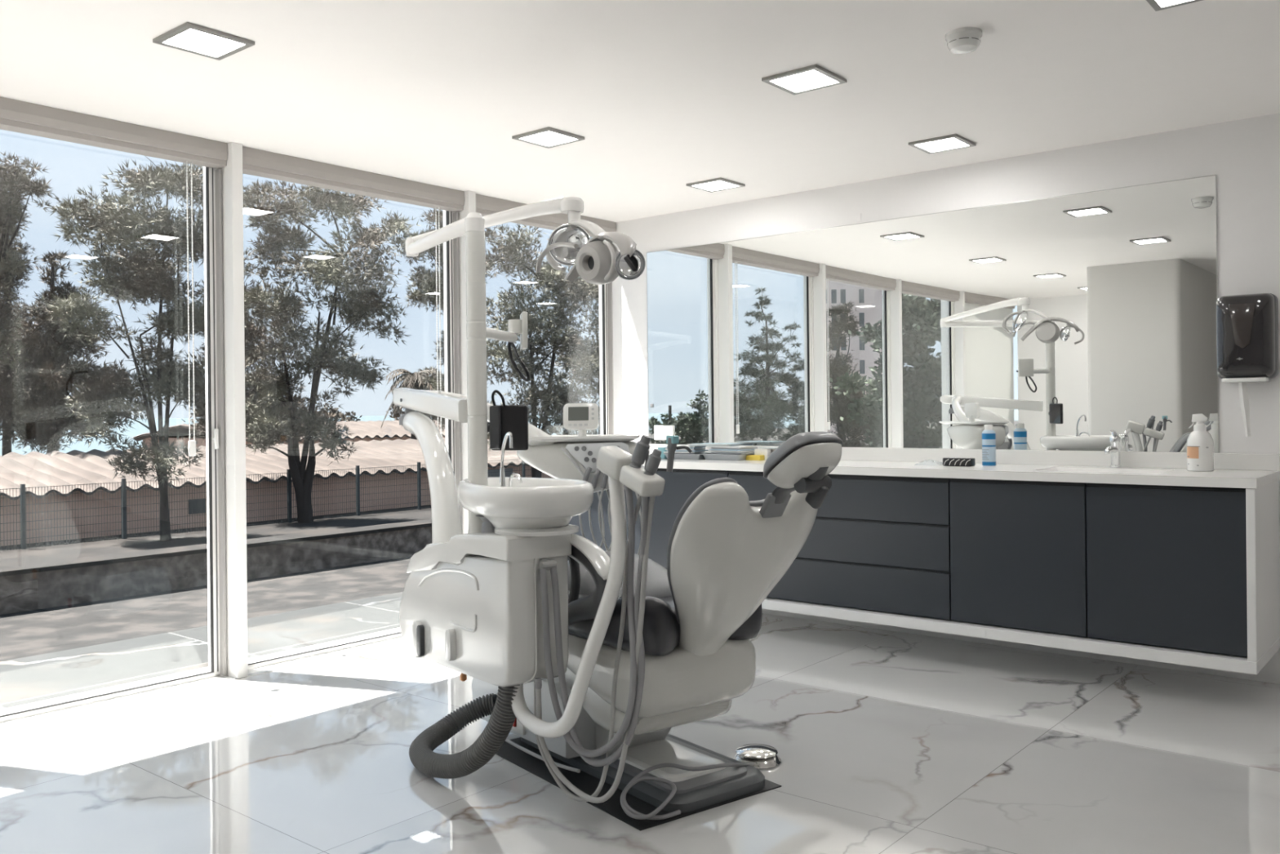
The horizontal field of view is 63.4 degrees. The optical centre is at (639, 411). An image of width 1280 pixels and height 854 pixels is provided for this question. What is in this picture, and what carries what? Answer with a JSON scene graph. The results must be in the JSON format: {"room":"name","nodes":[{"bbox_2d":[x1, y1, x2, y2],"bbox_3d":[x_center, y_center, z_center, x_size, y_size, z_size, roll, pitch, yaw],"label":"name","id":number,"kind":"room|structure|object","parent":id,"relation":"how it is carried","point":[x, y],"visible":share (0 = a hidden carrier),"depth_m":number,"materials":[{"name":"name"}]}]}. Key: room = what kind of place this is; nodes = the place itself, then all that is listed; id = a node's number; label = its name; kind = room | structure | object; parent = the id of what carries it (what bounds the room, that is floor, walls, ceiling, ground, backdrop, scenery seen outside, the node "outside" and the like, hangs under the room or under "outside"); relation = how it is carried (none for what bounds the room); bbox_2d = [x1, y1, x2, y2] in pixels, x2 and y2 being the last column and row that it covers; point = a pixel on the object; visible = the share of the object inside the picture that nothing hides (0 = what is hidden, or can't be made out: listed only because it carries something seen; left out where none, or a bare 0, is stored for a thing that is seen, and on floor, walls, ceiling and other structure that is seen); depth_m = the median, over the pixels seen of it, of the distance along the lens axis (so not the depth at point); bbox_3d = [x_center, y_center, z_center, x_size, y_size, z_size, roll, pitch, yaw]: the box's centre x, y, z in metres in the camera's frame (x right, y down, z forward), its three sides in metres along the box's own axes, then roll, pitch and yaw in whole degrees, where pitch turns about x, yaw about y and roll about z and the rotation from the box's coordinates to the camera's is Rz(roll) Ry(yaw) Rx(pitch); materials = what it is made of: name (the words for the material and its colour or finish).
{"room":"dental clinic","nodes":[
{"label":"dental clinic","id":0,"kind":"room"},
{"bbox_2d":[0,613,1279,853],"bbox_3d":[0.053,1.310,2.298,6.370,0.120,7.190,-1,0,40],"label":"floor","id":1,"kind":"structure","parent":0,"point":[886,741],"depth_m":3.66,"materials":[{"name":"stone"}]},
{"bbox_2d":[399,230,665,778],"bbox_3d":[-0.503,0.295,3.610,0.499,1.904,1.563,-1,0,-37],"label":"dental unit","id":2,"kind":"object","parent":1,"relation":"on","point":[471,605],"visible":0.98,"depth_m":3.32,"materials":[{"name":"white plastic"}]},
{"bbox_2d":[487,390,528,450],"bbox_3d":[-0.465,0.031,3.603,0.152,0.211,0.054,-1,0,-2],"label":"monitor","id":3,"kind":"object","parent":2,"relation":"attached to","point":[504,418],"visible":0.99,"depth_m":3.59,"materials":[{"name":"black plastic"}]},
{"bbox_2d":[392,387,641,555],"bbox_3d":[-0.440,0.272,4.232,1.051,0.750,0.775,-1,0,-37],"label":"console","id":4,"kind":"object","parent":2,"relation":"attached to","point":[557,456],"visible":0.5,"depth_m":4.27,"materials":[{"name":"white plastic"}]},
{"bbox_2d":[528,434,640,441],"bbox_3d":[-0.267,0.114,4.410,0.530,0.022,0.300,-1,0,3],"label":"tray","id":5,"kind":"object","parent":4,"relation":"on","point":[531,437],"depth_m":4.27,"materials":[{"name":"white plastic"}]},
{"bbox_2d":[404,196,645,284],"bbox_3d":[-0.508,-0.642,3.975,0.640,0.369,1.092,-1,0,-37],"label":"light","id":6,"kind":"object","parent":2,"relation":"attached to","point":[596,260],"visible":1,"depth_m":3.90,"materials":[{"name":"silver metal"}]},
{"bbox_2d":[457,476,593,536],"bbox_3d":[-0.412,0.320,3.409,0.597,0.179,0.397,-1,0,40],"label":"basin","id":7,"kind":"object","parent":2,"relation":"in","point":[496,506],"depth_m":3.22,"materials":[{"name":"white ceramic"}]},
{"bbox_2d":[533,449,649,801],"bbox_3d":[-0.154,0.654,3.176,0.399,1.075,0.098,-1,0,16],"label":"saliva ejector","id":8,"kind":"object","parent":2,"relation":"hanging from","point":[556,778],"visible":0.77,"depth_m":3.17,"materials":[{"name":"grey plastic"}]},
{"bbox_2d":[534,496,655,803],"bbox_3d":[-0.149,0.695,3.141,0.416,0.951,0.104,-1,0,24],"label":"hose","id":9,"kind":"object","parent":2,"relation":"attached to","point":[538,682],"visible":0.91,"depth_m":3.11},
{"bbox_2d":[539,434,650,756],"bbox_3d":[-0.139,0.562,3.161,0.361,0.980,0.106,-1,0,25],"label":"suction handpiece","id":10,"kind":"object","parent":2,"relation":"attached to","point":[638,457],"visible":0.88,"depth_m":3.14,"materials":[{"name":"grey plastic"}]},
{"bbox_2d":[550,448,661,766],"bbox_3d":[-0.111,0.595,3.143,0.384,0.965,0.084,-1,0,23],"label":"suction handpiece","id":11,"kind":"object","parent":2,"relation":"attached to","point":[654,460],"visible":0.87,"depth_m":3.11,"materials":[{"name":"grey plastic"}]},
{"bbox_2d":[666,435,692,471],"bbox_3d":[0.114,0.126,3.070,0.078,0.108,0.034,-1,0,27],"label":"syringe","id":12,"kind":"object","parent":2,"relation":"attached to","point":[672,441],"visible":1,"depth_m":3.07,"materials":[{"name":"grey plastic"}]},
{"bbox_2d":[495,737,781,830],"bbox_3d":[-0.061,1.248,3.661,0.585,0.004,0.990,-1,0,-37],"label":"base plate","id":13,"kind":"object","parent":1,"relation":"on","point":[585,782],"visible":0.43,"depth_m":3.43,"materials":[{"name":"black metal"}]},
{"bbox_2d":[471,431,843,812],"bbox_3d":[-0.049,0.655,3.676,0.703,1.184,1.940,-1,0,-34],"label":"dental chair","id":14,"kind":"object","parent":13,"relation":"on","point":[726,551],"visible":0.84,"depth_m":3.23,"materials":[{"name":"grey plastic"}]},
{"bbox_2d":[512,717,516,726],"bbox_3d":[-0.465,1.133,3.823,0.012,0.055,0.030,-1,0,-37],"label":"switch","id":15,"kind":"object","parent":14,"relation":"attached to","point":[515,722],"depth_m":3.81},
{"bbox_2d":[489,715,580,773],"bbox_3d":[-0.399,1.180,3.674,0.046,0.042,0.665,-1,0,-34],"label":"power cable","id":16,"kind":"object","parent":14,"relation":"on","point":[567,767],"visible":0.53,"depth_m":3.59,"materials":[{"name":"grey rubber"}]},
{"bbox_2d":[666,477,764,623],"bbox_3d":[0.293,0.430,3.193,0.551,0.491,0.324,-1,0,-37],"label":"backrest cushion","id":17,"kind":"object","parent":14,"relation":"on","point":[716,552],"depth_m":3.04,"materials":[{"name":"grey fabric"}]},
{"bbox_2d":[763,431,843,478],"bbox_3d":[0.467,0.128,2.977,0.214,0.145,0.194,-1,0,-37],"label":"cushion","id":18,"kind":"object","parent":14,"relation":"on","point":[806,455],"depth_m":2.90,"materials":[{"name":"grey fabric"}]},
{"bbox_2d":[620,743,781,819],"bbox_3d":[0.227,1.190,3.435,0.195,0.116,0.800,-1,0,39],"label":"foot pedal","id":19,"kind":"object","parent":1,"relation":"on","point":[760,756],"visible":0.95,"depth_m":3.33,"materials":[{"name":"silver metal"}]},
{"bbox_2d":[0,0,1279,222],"bbox_3d":[0.051,-1.451,2.275,6.600,0.300,7.490,-1,0,40],"label":"ceiling","id":20,"kind":"structure","parent":0,"point":[664,96],"depth_m":4.07,"materials":[{"name":"paint"}]},
{"bbox_2d":[152,22,254,60],"bbox_3d":[-1.509,-1.278,3.588,0.242,0.012,0.242,-1,0,40],"label":"recessed light","id":21,"kind":"object","parent":20,"relation":"in","point":[190,37],"visible":1,"depth_m":3.58,"materials":[{"name":"white plastic"}]},
{"bbox_2d":[164,29,244,56],"bbox_3d":[-1.509,-1.280,3.588,0.198,0.008,0.198,-1,0,40],"label":"diffuser","id":22,"kind":"object","parent":21,"relation":"attached to","point":[198,42],"depth_m":3.59,"materials":[{"name":"white plastic"}]},
{"bbox_2d":[475,194,616,237],"bbox_3d":[-0.605,-1.236,6.639,0.080,0.113,1.290,-1,0,40],"label":"roller blind","id":23,"kind":"object","parent":20,"relation":"attached to","point":[485,205],"visible":0.58,"depth_m":6.54,"materials":[{"name":"white fabric"}]},
{"bbox_2d":[511,126,584,148],"bbox_3d":[-0.431,-1.290,4.890,0.242,0.012,0.242,-1,0,40],"label":"recessed light","id":24,"kind":"object","parent":20,"relation":"in","point":[548,137],"visible":1,"depth_m":4.88,"materials":[{"name":"white plastic"}]},
{"bbox_2d":[520,131,576,146],"bbox_3d":[-0.431,-1.292,4.890,0.198,0.008,0.198,-1,0,40],"label":"diffuser","id":25,"kind":"object","parent":24,"relation":"attached to","point":[536,138],"depth_m":4.89,"materials":[{"name":"white plastic"}]},
{"bbox_2d":[686,177,745,192],"bbox_3d":[0.435,-1.299,5.951,0.242,0.012,0.242,-1,0,40],"label":"recessed light","id":26,"kind":"object","parent":20,"relation":"in","point":[720,184],"visible":1,"depth_m":5.94,"materials":[{"name":"white plastic"}]},
{"bbox_2d":[693,181,737,190],"bbox_3d":[0.435,-1.301,5.951,0.198,0.008,0.198,-1,0,40],"label":"diffuser","id":27,"kind":"object","parent":26,"relation":"attached to","point":[702,185],"depth_m":5.95,"materials":[{"name":"white plastic"}]},
{"bbox_2d":[761,64,847,95],"bbox_3d":[0.647,-1.301,4.075,0.242,0.012,0.242,-1,0,40],"label":"recessed light","id":28,"kind":"object","parent":20,"relation":"in","point":[812,77],"visible":1,"depth_m":4.06,"materials":[{"name":"white plastic"}]},
{"bbox_2d":[771,70,837,91],"bbox_3d":[0.647,-1.303,4.075,0.198,0.008,0.198,-1,0,40],"label":"diffuser","id":29,"kind":"object","parent":28,"relation":"attached to","point":[806,80],"depth_m":4.08,"materials":[{"name":"white plastic"}]},
{"bbox_2d":[908,133,975,154],"bbox_3d":[1.482,-1.310,5.084,0.242,0.012,0.242,-1,0,40],"label":"recessed light","id":30,"kind":"object","parent":20,"relation":"in","point":[954,141],"visible":1,"depth_m":5.07,"materials":[{"name":"white plastic"}]},
{"bbox_2d":[915,137,967,151],"bbox_3d":[1.482,-1.312,5.084,0.198,0.008,0.198,-1,0,40],"label":"diffuser","id":31,"kind":"object","parent":30,"relation":"attached to","point":[932,144],"depth_m":5.08,"materials":[{"name":"white plastic"}]},
{"bbox_2d":[945,26,982,53],"bbox_3d":[1.125,-1.280,3.602,0.124,0.063,0.124,-1,0,40],"label":"smoke detector","id":32,"kind":"object","parent":20,"relation":"attached to","point":[965,40],"visible":1,"depth_m":3.56,"materials":[{"name":"white plastic"}]},
{"bbox_2d":[1146,0,1203,11],"bbox_3d":[1.701,-1.312,3.215,0.242,0.012,0.242,-1,0,40],"label":"recessed light","id":33,"kind":"object","parent":20,"relation":"in","point":[1157,5],"visible":1,"depth_m":3.32,"materials":[{"name":"white plastic"}]},
{"bbox_2d":[1155,0,1187,6],"bbox_3d":[1.701,-1.314,3.215,0.198,0.008,0.198,-1,0,40],"label":"diffuser","id":34,"kind":"object","parent":33,"relation":"attached to","point":[1158,2],"depth_m":3.32,"materials":[{"name":"white plastic"}]},
{"bbox_2d":[611,113,1279,684],"bbox_3d":[2.409,0.009,5.120,6.620,2.670,0.180,-1,0,40],"label":"wall","id":35,"kind":"structure","parent":0,"point":[1243,155],"depth_m":5.23,"materials":[{"name":"paint"}]},
{"bbox_2d":[0,166,226,720],"bbox_3d":[-2.488,-0.059,4.436,0.090,2.650,1.442,-1,0,40],"label":"window","id":36,"kind":"structure","parent":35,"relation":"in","point":[212,210],"depth_m":4.96,"materials":[{"name":"white metal"}]},
{"bbox_2d":[0,97,227,456],"bbox_3d":[-2.454,-0.530,4.397,0.080,1.486,1.468,-1,0,40],"label":"roller blind","id":37,"kind":"object","parent":36,"relation":"attached to","point":[15,116],"visible":1,"depth_m":4.57,"materials":[{"name":"white fabric"}]},
{"bbox_2d":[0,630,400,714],"bbox_3d":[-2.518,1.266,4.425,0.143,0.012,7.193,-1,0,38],"label":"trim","id":38,"kind":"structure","parent":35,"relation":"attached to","point":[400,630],"depth_m":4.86,"materials":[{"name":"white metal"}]},
{"bbox_2d":[0,626,404,731],"bbox_3d":[-2.446,1.277,4.367,0.480,0.009,7.190,-1,0,40],"label":"trim","id":39,"kind":"structure","parent":35,"relation":"attached to","point":[47,715],"depth_m":4.80,"materials":[{"name":"metal"}]},
{"bbox_2d":[214,142,248,678],"bbox_3d":[-1.973,-0.059,4.995,0.170,2.660,0.100,-1,0,40],"label":"window frame","id":40,"kind":"structure","parent":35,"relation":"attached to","point":[232,195],"depth_m":4.95,"materials":[{"name":"white metal"}]},
{"bbox_2d":[248,209,462,667],"bbox_3d":[-1.531,-0.069,5.592,0.090,2.650,1.382,-1,0,40],"label":"window","id":41,"kind":"structure","parent":35,"relation":"in","point":[451,248],"depth_m":6.09,"materials":[{"name":"white metal"}]},
{"bbox_2d":[242,146,464,436],"bbox_3d":[-1.498,-0.540,5.552,0.080,1.486,1.408,-1,0,40],"label":"roller blind","id":42,"kind":"object","parent":41,"relation":"attached to","point":[257,162],"visible":0.8,"depth_m":5.50,"materials":[{"name":"white fabric"}]},
{"bbox_2d":[453,191,475,533],"bbox_3d":[-1.036,-0.069,6.128,0.170,2.660,0.100,-1,0,40],"label":"trim","id":43,"kind":"structure","parent":35,"relation":"attached to","point":[469,206],"depth_m":6.09,"materials":[{"name":"white metal"}]},
{"bbox_2d":[598,282,613,434],"bbox_3d":[-0.626,-0.078,6.686,0.090,2.650,1.282,-1,0,40],"label":"window","id":44,"kind":"structure","parent":35,"relation":"in","point":[606,333],"depth_m":7.15,"materials":[{"name":"white metal"}]},
{"bbox_2d":[646,174,1219,453],"bbox_3d":[1.359,-0.436,5.864,3.396,1.284,0.006,-1,0,40],"label":"wall mirror","id":45,"kind":"object","parent":35,"relation":"attached to","point":[1063,322],"visible":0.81,"depth_m":5.56,"materials":[{"name":"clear mirror"}]},
{"bbox_2d":[653,425,673,439],"bbox_3d":[0.157,0.141,6.852,0.160,0.095,0.012,-1,0,40],"label":"wall socket","id":46,"kind":"object","parent":45,"relation":"attached to","point":[660,432],"visible":0.93,"depth_m":6.86,"materials":[{"name":"white plastic"}]},
{"bbox_2d":[761,480,1279,674],"bbox_3d":[1.178,0.700,5.638,3.873,0.749,0.598,-1,0,40],"label":"cabinet surround","id":47,"kind":"object","parent":35,"relation":"attached to","point":[1262,504],"visible":0.57,"depth_m":4.47,"materials":[{"name":"white laminate"}]},
{"bbox_2d":[567,467,730,568],"bbox_3d":[0.188,0.684,6.483,1.270,0.696,0.558,-1,0,40],"label":"base cabinet","id":48,"kind":"object","parent":47,"relation":"on","point":[680,484],"visible":0.16,"depth_m":6.17,"materials":[{"name":"laminate"}]},
{"bbox_2d":[641,444,1279,488],"bbox_3d":[1.169,0.266,5.638,3.895,0.116,0.603,-1,0,40],"label":"countertop","id":49,"kind":"structure","parent":48,"relation":"on","point":[1235,470],"depth_m":5.01,"materials":[{"name":"white stone"}]},
{"bbox_2d":[657,447,666,458],"bbox_3d":[0.142,0.258,6.428,0.055,0.070,0.040,-1,0,40],"label":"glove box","id":50,"kind":"object","parent":49,"relation":"on","point":[662,449],"visible":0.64,"depth_m":6.41,"materials":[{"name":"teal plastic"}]},
{"bbox_2d":[662,452,711,459],"bbox_3d":[0.305,0.274,6.371,0.272,0.035,0.202,-1,0,37],"label":"tray","id":51,"kind":"object","parent":49,"relation":"on","point":[677,455],"visible":0.59,"depth_m":6.29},
{"bbox_2d":[663,444,708,453],"bbox_3d":[0.285,0.233,6.407,0.236,0.043,0.164,-1,0,32],"label":"stack","id":52,"kind":"object","parent":51,"relation":"on","point":[695,449],"visible":0.7,"depth_m":6.34,"materials":[{"name":"white paper"}]},
{"bbox_2d":[702,453,754,460],"bbox_3d":[0.534,0.270,6.208,0.287,0.037,0.209,-1,0,40],"label":"tray","id":53,"kind":"object","parent":49,"relation":"on","point":[717,456],"visible":0.8,"depth_m":6.13,"materials":[{"name":"white plastic"}]},
{"bbox_2d":[709,445,757,453],"bbox_3d":[0.562,0.228,6.198,0.182,0.042,0.246,-1,0,-43],"label":"magazine stack","id":54,"kind":"object","parent":53,"relation":"on","point":[716,449],"visible":0.99,"depth_m":6.13,"materials":[{"name":"white paper"}]},
{"bbox_2d":[687,442,745,445],"bbox_3d":[0.459,0.201,6.289,0.312,0.011,0.201,-1,0,40],"label":"stack","id":55,"kind":"object","parent":54,"relation":"on","point":[705,443],"visible":1,"depth_m":6.24,"materials":[{"name":"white paper"}]},
{"bbox_2d":[746,454,764,460],"bbox_3d":[0.678,0.272,6.108,0.100,0.030,0.050,-1,0,40],"label":"carton","id":56,"kind":"object","parent":49,"relation":"on","point":[748,457],"visible":1,"depth_m":6.09,"materials":[{"name":"yellow cardboard"}]},
{"bbox_2d":[754,448,771,460],"bbox_3d":[0.727,0.256,6.135,0.090,0.062,0.045,-1,0,40],"label":"carton","id":57,"kind":"object","parent":49,"relation":"on","point":[766,452],"visible":0.58,"depth_m":6.11,"materials":[{"name":"white cardboard"}]},
{"bbox_2d":[942,457,975,466],"bbox_3d":[1.618,0.255,5.256,0.153,0.044,0.063,-1,0,40],"label":"pack","id":58,"kind":"object","parent":49,"relation":"on","point":[947,461],"visible":1,"depth_m":5.23,"materials":[{"name":"black plastic"}]},
{"bbox_2d":[982,424,995,466],"bbox_3d":[1.764,0.171,5.240,0.067,0.210,0.067,-1,0,40],"label":"bottle","id":59,"kind":"object","parent":49,"relation":"on","point":[988,434],"visible":1,"depth_m":5.21,"materials":[{"name":"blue plastic"}]},
{"bbox_2d":[982,448,988,459],"bbox_3d":[1.738,0.217,5.228,0.010,0.050,0.047,-1,0,-25],"label":"print","id":60,"kind":"object","parent":59,"relation":"on","point":[984,451],"depth_m":5.22,"materials":[{"name":"grey paper"}]},
{"bbox_2d":[1036,466,1171,473],"bbox_3d":[2.150,0.292,4.811,0.530,0.038,0.350,-1,0,40],"label":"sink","id":61,"kind":"object","parent":49,"relation":"in","point":[1123,470],"depth_m":4.94,"materials":[{"name":"white ceramic"}]},
{"bbox_2d":[1104,430,1121,467],"bbox_3d":[2.257,0.179,4.958,0.054,0.183,0.169,-1,0,40],"label":"faucet","id":62,"kind":"object","parent":49,"relation":"on","point":[1113,449],"visible":1,"depth_m":4.98,"materials":[{"name":"silver metal"}]},
{"bbox_2d":[1186,413,1213,471],"bbox_3d":[2.520,0.139,4.665,0.108,0.258,0.109,-1,0,40],"label":"spray bottle","id":63,"kind":"object","parent":49,"relation":"on","point":[1200,443],"visible":1,"depth_m":4.63,"materials":[{"name":"white plastic"}]},
{"bbox_3d":[0.839,0.254,6.159,0.304,0.061,0.166,-1,0,40],"label":"magazine stack","id":64,"kind":"object","parent":49,"relation":"on","visible":0},
{"bbox_2d":[758,446,778,448],"bbox_3d":[0.862,0.216,6.118,0.315,0.008,0.176,-1,0,40],"label":"stack","id":65,"kind":"object","parent":64,"relation":"on","point":[764,447],"visible":0.36,"depth_m":6.13,"materials":[{"name":"white paper"}]},
{"bbox_2d":[728,470,952,620],"bbox_3d":[1.180,0.673,5.662,1.300,0.696,0.558,-1,0,40],"label":"drawers","id":66,"kind":"object","parent":47,"relation":"on","point":[873,543],"visible":0.62,"depth_m":5.28,"materials":[{"name":"laminate"}]},
{"bbox_2d":[949,478,1088,637],"bbox_3d":[1.925,0.666,5.045,0.632,0.696,0.558,-1,0,40],"label":"base cabinet","id":67,"kind":"object","parent":47,"relation":"on","point":[1019,557],"visible":0.91,"depth_m":4.81,"materials":[{"name":"laminate"}]},
{"bbox_2d":[1086,482,1247,657],"bbox_3d":[2.413,0.660,4.641,0.630,0.696,0.558,-1,0,40],"label":"base cabinet","id":68,"kind":"object","parent":47,"relation":"on","point":[1166,565],"visible":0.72,"depth_m":4.41,"materials":[{"name":"laminate"}]},
{"bbox_2d":[1216,293,1279,435],"bbox_3d":[2.719,-0.207,4.654,0.236,0.638,0.139,-1,0,40],"label":"dispenser","id":69,"kind":"object","parent":35,"relation":"attached to","point":[1247,324],"visible":1,"depth_m":4.60,"materials":[{"name":"plastic"}]},
{"bbox_2d":[1238,382,1250,435],"bbox_3d":[2.718,-0.010,4.661,0.046,0.245,0.026,-1,0,40],"label":"paper towel","id":70,"kind":"object","parent":69,"relation":"hanging from","point":[1243,394],"depth_m":4.66,"materials":[{"name":"white paper"}]},
{"label":"outside","id":71,"kind":"structure","parent":0,"visible":0},
{"bbox_2d":[0,504,431,565],"bbox_3d":[-29.011,2.679,24.043,44.600,0.200,120.000,-1,0,40],"label":"ground","id":72,"kind":"structure","parent":71,"point":[10,556],"depth_m":19.55,"materials":[{"name":"grey concrete"}]},
{"bbox_2d":[0,488,21,549],"bbox_3d":[-11.299,1.850,17.377,0.060,1.160,1.752,-1,0,40],"label":"fence panel","id":73,"kind":"object","parent":72,"relation":"on","point":[3,497],"visible":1,"depth_m":17.89,"materials":[{"name":"grey metal"}]},
{"bbox_2d":[0,184,44,456],"bbox_3d":[-18.207,-2.059,29.975,2.020,9.410,2.155,-1,0,2],"label":"cypress tree","id":74,"kind":"object","parent":72,"relation":"on","point":[15,280],"visible":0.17,"depth_m":30.00,"materials":[{"name":"green plant"}]},
{"bbox_2d":[0,151,54,373],"bbox_3d":[-15.275,-1.661,23.990,2.635,8.571,2.697,-1,0,40],"label":"pine tree","id":75,"kind":"object","parent":72,"relation":"on","point":[15,180],"visible":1,"depth_m":24.00,"materials":[{"name":"green plant"}]},
{"bbox_2d":[0,249,128,454],"bbox_3d":[-15.524,-0.819,27.027,4.158,6.888,3.265,-1,0,5],"label":"conifer tree","id":76,"kind":"object","parent":72,"relation":"on","point":[38,387],"visible":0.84,"depth_m":26.49,"materials":[{"name":"green plant"}]},
{"bbox_2d":[20,481,122,549],"bbox_3d":[-10.203,1.839,18.702,0.060,1.160,1.752,-1,0,40],"label":"fence panel","id":77,"kind":"object","parent":72,"relation":"on","point":[24,538],"visible":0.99,"depth_m":18.52,"materials":[{"name":"grey metal"}]},
{"bbox_2d":[38,155,205,541],"bbox_3d":[-9.168,-1.084,19.194,3.650,7.275,2.852,-1,0,26],"label":"pine tree","id":78,"kind":"object","parent":72,"relation":"on","point":[168,379],"visible":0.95,"depth_m":18.74,"materials":[{"name":"green plant"}]},
{"bbox_2d":[121,476,206,538],"bbox_3d":[-9.106,1.827,20.026,0.060,1.160,1.752,-1,0,40],"label":"fence panel","id":79,"kind":"object","parent":72,"relation":"on","point":[124,516],"visible":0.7,"depth_m":19.77,"materials":[{"name":"grey metal"}]},
{"bbox_2d":[181,275,312,444],"bbox_3d":[-11.468,-0.734,30.250,3.668,6.638,3.379,-1,0,-30],"label":"pine tree","id":80,"kind":"object","parent":72,"relation":"on","point":[251,338],"visible":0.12,"depth_m":29.88,"materials":[{"name":"green plant"}]},
{"bbox_2d":[245,471,288,525],"bbox_3d":[-8.009,1.815,21.351,0.060,1.160,1.752,-1,0,40],"label":"fence panel","id":81,"kind":"object","parent":72,"relation":"on","point":[286,479],"visible":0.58,"depth_m":21.63,"materials":[{"name":"grey metal"}]},
{"bbox_2d":[0,437,554,546],"bbox_3d":[-12.851,1.697,20.522,5.600,1.680,27.800,-1,0,40],"label":"house","id":82,"kind":"structure","parent":72,"relation":"on","point":[33,468],"depth_m":21.82,"materials":[{"name":"beige tile"}]},
{"bbox_2d":[130,419,489,448],"bbox_3d":[-11.644,1.424,40.487,7.200,2.100,13.100,-1,0,40],"label":"house","id":83,"kind":"structure","parent":72,"relation":"on","point":[370,430],"depth_m":37.87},
{"bbox_2d":[287,468,356,522],"bbox_3d":[-6.912,1.804,22.676,0.060,1.160,1.752,-1,0,40],"label":"fence panel","id":84,"kind":"object","parent":72,"relation":"on","point":[289,477],"visible":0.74,"depth_m":22.68,"materials":[{"name":"grey metal"}]},
{"bbox_2d":[242,179,420,523],"bbox_3d":[-6.800,-1.345,21.963,4.488,7.778,3.139,-1,0,24],"label":"pine tree","id":85,"kind":"object","parent":72,"relation":"on","point":[330,269],"visible":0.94,"depth_m":21.80,"materials":[{"name":"green plant"}]},
{"bbox_2d":[306,403,362,422],"bbox_3d":[-14.276,1.067,47.440,2.560,3.089,2.457,-1,0,40],"label":"bush","id":86,"kind":"object","parent":72,"relation":"on","point":[334,411],"visible":0.44,"depth_m":47.45,"materials":[{"name":"green plant"}]},
{"bbox_2d":[355,465,418,515],"bbox_3d":[-5.815,1.792,24.001,0.060,1.160,1.752,-1,0,40],"label":"fence panel","id":87,"kind":"object","parent":72,"relation":"on","point":[357,468],"visible":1,"depth_m":23.81,"materials":[{"name":"grey metal"}]},
{"bbox_2d":[380,368,443,439],"bbox_3d":[-7.361,0.571,33.998,2.217,3.918,2.297,-1,0,40],"label":"palm tree","id":88,"kind":"object","parent":72,"relation":"on","point":[410,380],"visible":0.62,"depth_m":33.61,"materials":[{"name":"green plant"}]},
{"bbox_2d":[386,404,439,420],"bbox_3d":[-10.243,1.043,47.668,3.001,3.047,2.056,-1,0,0],"label":"bush","id":89,"kind":"object","parent":72,"relation":"on","point":[397,413],"visible":0.12,"depth_m":47.47,"materials":[{"name":"green plant"}]},
{"bbox_2d":[417,462,430,509],"bbox_3d":[-4.718,1.780,25.326,0.060,1.160,1.752,-1,0,40],"label":"fence panel","id":90,"kind":"object","parent":72,"relation":"on","point":[419,473],"visible":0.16,"depth_m":24.66,"materials":[{"name":"grey metal"}]},
{"bbox_2d":[397,208,499,433],"bbox_3d":[-6.242,-2.176,33.967,3.486,9.408,2.659,-1,0,-5],"label":"pine tree","id":91,"kind":"object","parent":72,"relation":"on","point":[425,282],"visible":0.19,"depth_m":33.67,"materials":[{"name":"green plant"}]},
{"bbox_2d":[488,458,522,476],"bbox_3d":[-3.621,1.769,26.651,0.060,1.160,1.752,-1,0,40],"label":"fence panel","id":92,"kind":"object","parent":72,"relation":"on","point":[517,464],"visible":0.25,"depth_m":26.89,"materials":[{"name":"grey metal"}]},
{"bbox_2d":[521,461,552,478],"bbox_3d":[-2.524,1.757,27.976,0.060,1.160,1.752,-1,0,40],"label":"fence panel","id":93,"kind":"object","parent":72,"relation":"on","point":[524,475],"visible":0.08,"depth_m":27.31,"materials":[{"name":"grey metal"}]},
{"bbox_2d":[484,223,599,477],"bbox_3d":[-2.456,-1.088,25.102,3.278,7.161,2.880,-1,0,31],"label":"pine tree","id":94,"kind":"object","parent":72,"relation":"on","point":[568,343],"visible":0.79,"depth_m":24.79,"materials":[{"name":"green plant"}]},
{"bbox_2d":[544,266,599,434],"bbox_3d":[-1.055,-0.774,27.008,2.700,6.501,2.379,-1,0,33],"label":"pine tree","id":95,"kind":"object","parent":72,"relation":"on","point":[587,376],"visible":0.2,"depth_m":26.73,"materials":[{"name":"green plant"}]},
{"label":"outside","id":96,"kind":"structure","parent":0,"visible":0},
{"bbox_2d":[0,555,412,661],"bbox_3d":[-8.059,2.686,6.696,9.000,0.100,120.000,-1,0,40],"label":"road","id":97,"kind":"structure","parent":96,"point":[25,633],"depth_m":13.74,"materials":[{"name":"concrete"}]},
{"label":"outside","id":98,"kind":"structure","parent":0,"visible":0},
{"bbox_2d":[0,413,599,455],"bbox_3d":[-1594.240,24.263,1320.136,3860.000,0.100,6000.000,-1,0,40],"label":"sea","id":99,"kind":"structure","parent":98,"point":[138,429],"depth_m":376.30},
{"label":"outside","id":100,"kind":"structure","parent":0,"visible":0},
{"bbox_2d":[0,526,431,614],"bbox_3d":[-11.681,2.524,9.694,0.400,0.700,120.000,-1,0,40],"label":"stone wall","id":101,"kind":"structure","parent":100,"point":[64,587],"depth_m":15.26,"materials":[{"name":"grey stone"}]},
{"bbox_2d":[0,519,431,576],"bbox_3d":[-11.724,2.145,9.726,0.600,0.060,120.000,-1,0,40],"label":"coping","id":102,"kind":"object","parent":101,"relation":"on","point":[46,566],"depth_m":15.39},
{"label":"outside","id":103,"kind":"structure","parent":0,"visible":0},
{"bbox_2d":[0,591,403,709],"bbox_3d":[-2.308,1.406,5.818,1.000,0.238,22.000,-1,0,40],"label":"terrace","id":104,"kind":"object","parent":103,"point":[42,677],"visible":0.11,"depth_m":5.58,"materials":[{"name":"tile"}]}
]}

